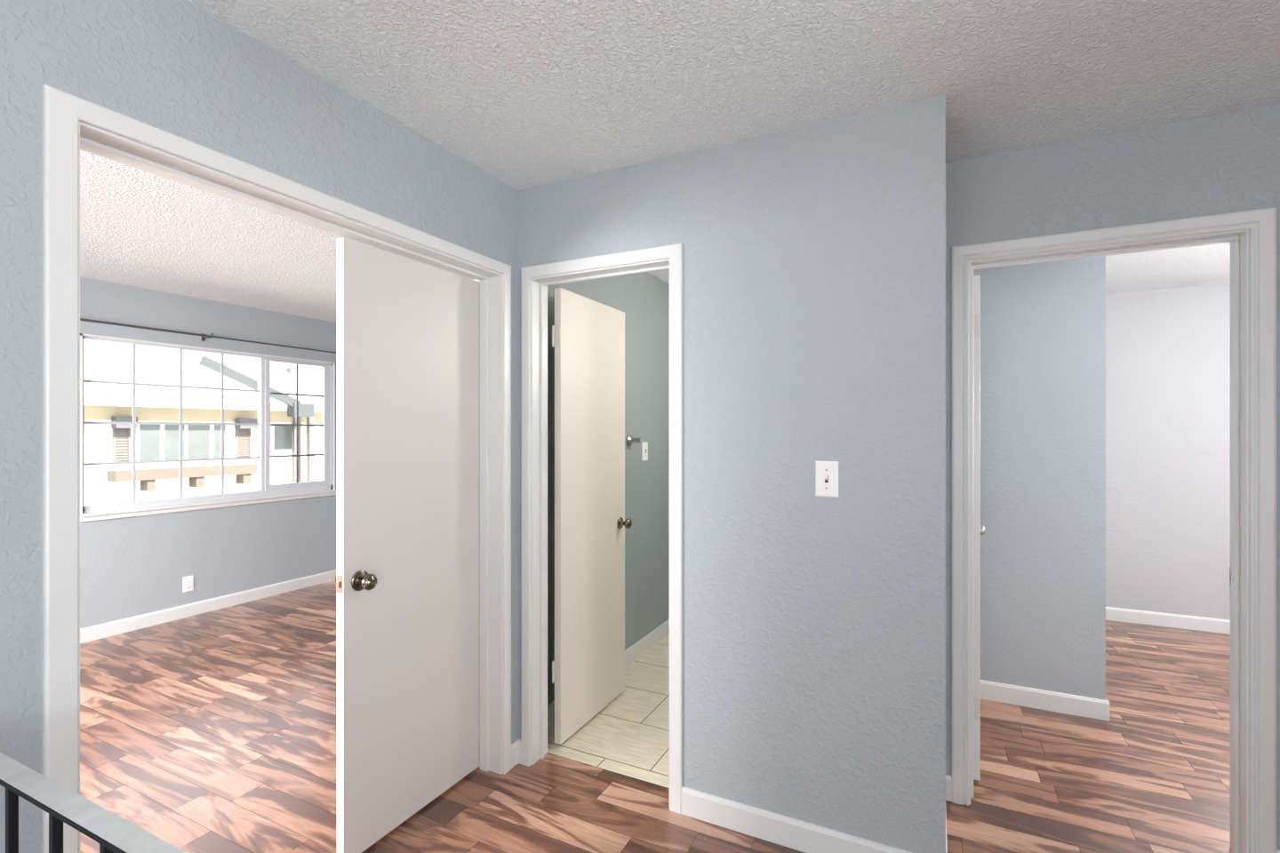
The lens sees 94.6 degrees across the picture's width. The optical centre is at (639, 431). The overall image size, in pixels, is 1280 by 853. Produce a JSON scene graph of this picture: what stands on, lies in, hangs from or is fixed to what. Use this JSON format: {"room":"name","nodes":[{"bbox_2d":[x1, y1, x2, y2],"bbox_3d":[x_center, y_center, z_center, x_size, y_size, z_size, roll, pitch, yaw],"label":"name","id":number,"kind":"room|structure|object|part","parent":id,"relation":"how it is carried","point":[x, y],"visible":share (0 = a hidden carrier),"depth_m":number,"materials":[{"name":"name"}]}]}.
{"room":"upstairs hallway landing","nodes":[
{"label":"upstairs hallway landing","id":0,"kind":"room"},
{"bbox_2d":[80,276,336,629],"bbox_3d":[-3.884,0.202,3.775,0.150,2.460,5.300,0,0,26],"label":"wall","id":1,"kind":"structure","parent":0,"point":[133,566],"depth_m":4.58,"materials":[{"name":"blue paint"}]},
{"bbox_2d":[183,576,193,592],"bbox_3d":[-3.436,1.164,4.498,0.009,0.115,0.072,0,0,26],"label":"electrical outlet","id":2,"kind":"object","parent":1,"relation":"attached to","point":[188,581],"visible":1,"depth_m":4.50,"materials":[{"name":"white plastic"}]},
{"bbox_2d":[80,569,336,643],"bbox_3d":[-3.812,1.364,3.739,0.012,0.096,5.300,0,0,26],"label":"baseboard","id":3,"kind":"structure","parent":1,"relation":"attached to","point":[93,633],"depth_m":4.54,"materials":[{"name":"white wood"}]},
{"bbox_2d":[80,318,336,353],"bbox_3d":[-3.266,-0.730,4.735,0.101,0.057,2.334,0,0,26],"label":"curtain rod","id":4,"kind":"object","parent":1,"relation":"attached to","point":[204,336],"visible":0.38,"depth_m":4.44,"materials":[{"name":"grey metal"}]},
{"bbox_2d":[0,0,518,852],"bbox_3d":[-1.590,1.542,0.540,0.142,5.140,4.750,0,0,26],"label":"wall","id":5,"kind":"structure","parent":0,"point":[177,68],"depth_m":1.35,"materials":[{"name":"blue paint"}]},
{"bbox_2d":[42,84,511,852],"bbox_3d":[-0.955,0.360,1.870,0.216,2.103,1.447,0,0,26],"label":"door","id":6,"kind":"structure","parent":5,"relation":"in","point":[423,577],"depth_m":2.04,"materials":[{"name":"white wood"}]},
{"bbox_3d":[-0.971,0.494,1.905,0.025,0.058,0.010,0,0,26],"label":"latch plate","id":7,"kind":"part","parent":6,"relation":"part of","materials":[{"name":"metal"}]},
{"bbox_3d":[-0.900,0.494,1.941,0.062,0.068,0.068,0,0,26],"label":"knob","id":8,"kind":"part","parent":6,"relation":"part of","materials":[{"name":"silver metal"}]},
{"bbox_2d":[511,738,518,768],"bbox_3d":[-1.548,1.364,0.452,0.012,0.096,4.630,0,0,26],"label":"baseboard","id":9,"kind":"structure","parent":5,"relation":"attached to","point":[515,745],"depth_m":2.49,"materials":[{"name":"white wood"}]},
{"bbox_2d":[547,272,668,704],"bbox_3d":[-0.104,0.202,3.654,0.120,2.460,2.150,0,0,26],"label":"wall","id":10,"kind":"structure","parent":0,"point":[643,298],"depth_m":3.71,"materials":[{"name":"blue paint"}]},
{"bbox_2d":[547,620,668,727],"bbox_3d":[-0.056,1.364,3.602,0.012,0.096,2.100,0,0,26],"label":"baseboard","id":11,"kind":"structure","parent":10,"relation":"attached to","point":[652,638],"depth_m":3.72,"materials":[{"name":"white wood"}]},
{"bbox_2d":[626,434,642,445],"bbox_3d":[-0.027,0.054,3.576,0.085,0.066,0.066,0,0,26],"label":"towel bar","id":12,"kind":"object","parent":10,"relation":"attached to","point":[629,439],"visible":1,"depth_m":3.57,"materials":[{"name":"metal"}]},
{"bbox_3d":[-0.023,0.054,3.574,0.075,0.032,0.032,0,0,26],"label":"arm","id":13,"kind":"part","parent":12,"relation":"part of","materials":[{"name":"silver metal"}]},
{"bbox_2d":[641,441,647,460],"bbox_3d":[0.038,0.129,3.784,0.018,0.118,0.075,0,0,26],"label":"light switch","id":14,"kind":"object","parent":10,"relation":"attached to","point":[644,444],"visible":1,"depth_m":3.78,"materials":[{"name":"white plastic"}]},
{"bbox_2d":[80,580,1231,852],"bbox_3d":[-0.015,1.522,1.636,9.284,0.221,8.717,0,0,26],"label":"floor","id":15,"kind":"structure","parent":0,"point":[214,732],"depth_m":2.52,"materials":[{"name":"brown wood"}]},
{"bbox_2d":[0,752,186,852],"bbox_3d":[-0.636,0.981,0.774,1.349,0.862,0.035,0,0,25],"label":"stair railing","id":16,"kind":"object","parent":15,"relation":"on","point":[114,834],"visible":1,"depth_m":0.87,"materials":[{"name":"white wood"}]},
{"bbox_2d":[80,0,1279,322],"bbox_3d":[-0.015,-1.153,1.636,9.284,0.250,8.717,0,0,26],"label":"ceiling","id":17,"kind":"structure","parent":0,"point":[529,93],"depth_m":1.72,"materials":[{"name":"white paint"}]},
{"bbox_2d":[518,94,945,852],"bbox_3d":[0.230,0.202,2.215,1.625,2.460,0.112,0,0,26],"label":"wall","id":18,"kind":"structure","parent":0,"point":[814,255],"depth_m":1.98,"materials":[{"name":"blue paint"}]},
{"bbox_2d":[521,242,682,814],"bbox_3d":[-0.007,0.358,2.701,0.753,2.107,0.796,0,0,26],"label":"door","id":19,"kind":"structure","parent":18,"relation":"in","point":[588,335],"depth_m":2.63,"materials":[{"name":"white wood"}]},
{"bbox_3d":[-0.078,0.487,3.114,0.065,0.064,0.064,0,0,26],"label":"knob","id":20,"kind":"part","parent":19,"relation":"part of","materials":[{"name":"silver metal"}]},
{"bbox_2d":[815,461,838,497],"bbox_3d":[0.615,0.159,1.951,0.073,0.118,0.018,0,0,26],"label":"light switch","id":21,"kind":"object","parent":18,"relation":"attached to","point":[826,472],"visible":1,"depth_m":1.95,"materials":[{"name":"white plastic"}]},
{"bbox_2d":[518,739,1279,852],"bbox_3d":[1.469,1.364,1.823,4.193,0.096,0.538,0,0,26],"label":"baseboard","id":22,"kind":"structure","parent":18,"relation":"attached to","point":[800,836],"depth_m":2.03,"materials":[{"name":"white wood"}]},
{"bbox_2d":[973,256,1105,700],"bbox_3d":[2.381,0.202,3.908,0.722,2.460,1.915,0,0,26],"label":"wall","id":23,"kind":"structure","parent":0,"point":[1043,324],"depth_m":3.00,"materials":[{"name":"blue paint"}]},
{"bbox_2d":[980,680,1109,721],"bbox_3d":[2.384,1.364,3.900,0.734,0.096,1.927,0,0,26],"label":"baseboard","id":24,"kind":"structure","parent":23,"relation":"attached to","point":[1074,705],"depth_m":2.99,"materials":[{"name":"white wood"}]},
{"bbox_2d":[945,104,1279,850],"bbox_3d":[2.343,0.202,1.756,2.568,2.460,0.120,0,0,26],"label":"wall","id":25,"kind":"structure","parent":0,"point":[1227,163],"depth_m":2.04,"materials":[{"name":"blue paint"}]},
{"bbox_2d":[951,207,1276,852],"bbox_3d":[1.792,0.354,2.457,0.902,2.115,0.918,0,0,26],"label":"door frame","id":26,"kind":"structure","parent":25,"relation":"in","point":[1252,234],"depth_m":1.94,"materials":[{"name":"white wood"}]},
{"bbox_3d":[1.689,0.492,2.954,0.065,0.064,0.064,0,0,26],"label":"knob","id":27,"kind":"part","parent":26,"relation":"part of","materials":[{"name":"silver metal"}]},
{"bbox_3d":[1.985,0.492,1.983,0.002,0.062,0.033,0,0,26],"label":"strike plate","id":28,"kind":"part","parent":26,"relation":"part of","materials":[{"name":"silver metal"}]},
{"bbox_2d":[1105,283,1230,620],"bbox_3d":[4.441,0.202,4.020,3.068,2.460,0.120,0,0,26],"label":"wall","id":29,"kind":"structure","parent":0,"point":[1168,350],"depth_m":4.27,"materials":[{"name":"paint"}]},
{"bbox_2d":[1105,607,1230,634],"bbox_3d":[4.403,1.364,3.965,2.848,0.096,0.012,0,0,26],"label":"baseboard","id":30,"kind":"structure","parent":29,"relation":"attached to","point":[1114,614],"depth_m":4.25,"materials":[{"name":"white wood"}]},
{"label":"outside","id":31,"kind":"structure","parent":0,"visible":0},
{"bbox_3d":[-13.453,4.337,17.861,80.000,0.150,80.000,0,0,26],"label":"ground","id":32,"kind":"structure","parent":31,"visible":0},
{"bbox_2d":[80,333,336,522],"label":"window","id":33,"kind":"structure","parent":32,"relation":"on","point":[103,361],"depth_m":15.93,"materials":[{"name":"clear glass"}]},
{"bbox_2d":[112,428,130,462],"bbox_3d":[-12.812,0.266,14.613,0.040,1.069,0.352,0,0,26],"label":"shutter","id":34,"kind":"object","parent":33,"relation":"hanging from","point":[121,436],"depth_m":14.61,"materials":[{"name":"grey"}]},
{"bbox_2d":[111,416,137,428],"bbox_3d":[-12.674,-0.216,14.544,0.250,0.284,0.432,0,0,26],"label":"shade","id":35,"kind":"object","parent":33,"relation":"hanging from","point":[113,419],"depth_m":14.41,"materials":[{"name":"grey"}]},
{"bbox_3d":[-12.516,0.316,15.103,0.015,0.969,0.430,0,0,26],"label":"pane","id":36,"kind":"part","parent":33,"relation":"part of","materials":[{"name":"clear glass"}]},
{"bbox_3d":[-12.272,0.316,15.593,0.015,0.969,0.449,0,0,26],"label":"pane","id":37,"kind":"part","parent":33,"relation":"part of","materials":[{"name":"clear glass"}]},
{"bbox_3d":[-12.016,0.316,16.108,0.015,0.969,0.533,0,0,26],"label":"pane","id":38,"kind":"part","parent":33,"relation":"part of","materials":[{"name":"clear glass"}]},
{"bbox_3d":[-11.783,0.316,16.577,0.015,0.969,0.288,0,0,26],"label":"pane","id":39,"kind":"part","parent":33,"relation":"part of","materials":[{"name":"clear glass"}]},
{"bbox_2d":[235,428,251,457],"bbox_3d":[-11.532,0.266,17.187,0.040,1.069,0.415,0,0,26],"label":"shutter","id":40,"kind":"object","parent":33,"relation":"hanging from","point":[243,436],"depth_m":17.19,"materials":[{"name":"grey"}]},
{"bbox_2d":[234,418,257,428],"bbox_3d":[-11.393,-0.216,17.118,0.250,0.284,0.495,0,0,26],"label":"shade","id":41,"kind":"object","parent":33,"relation":"hanging from","point":[236,420],"depth_m":16.99,"materials":[{"name":"grey"}]}
]}

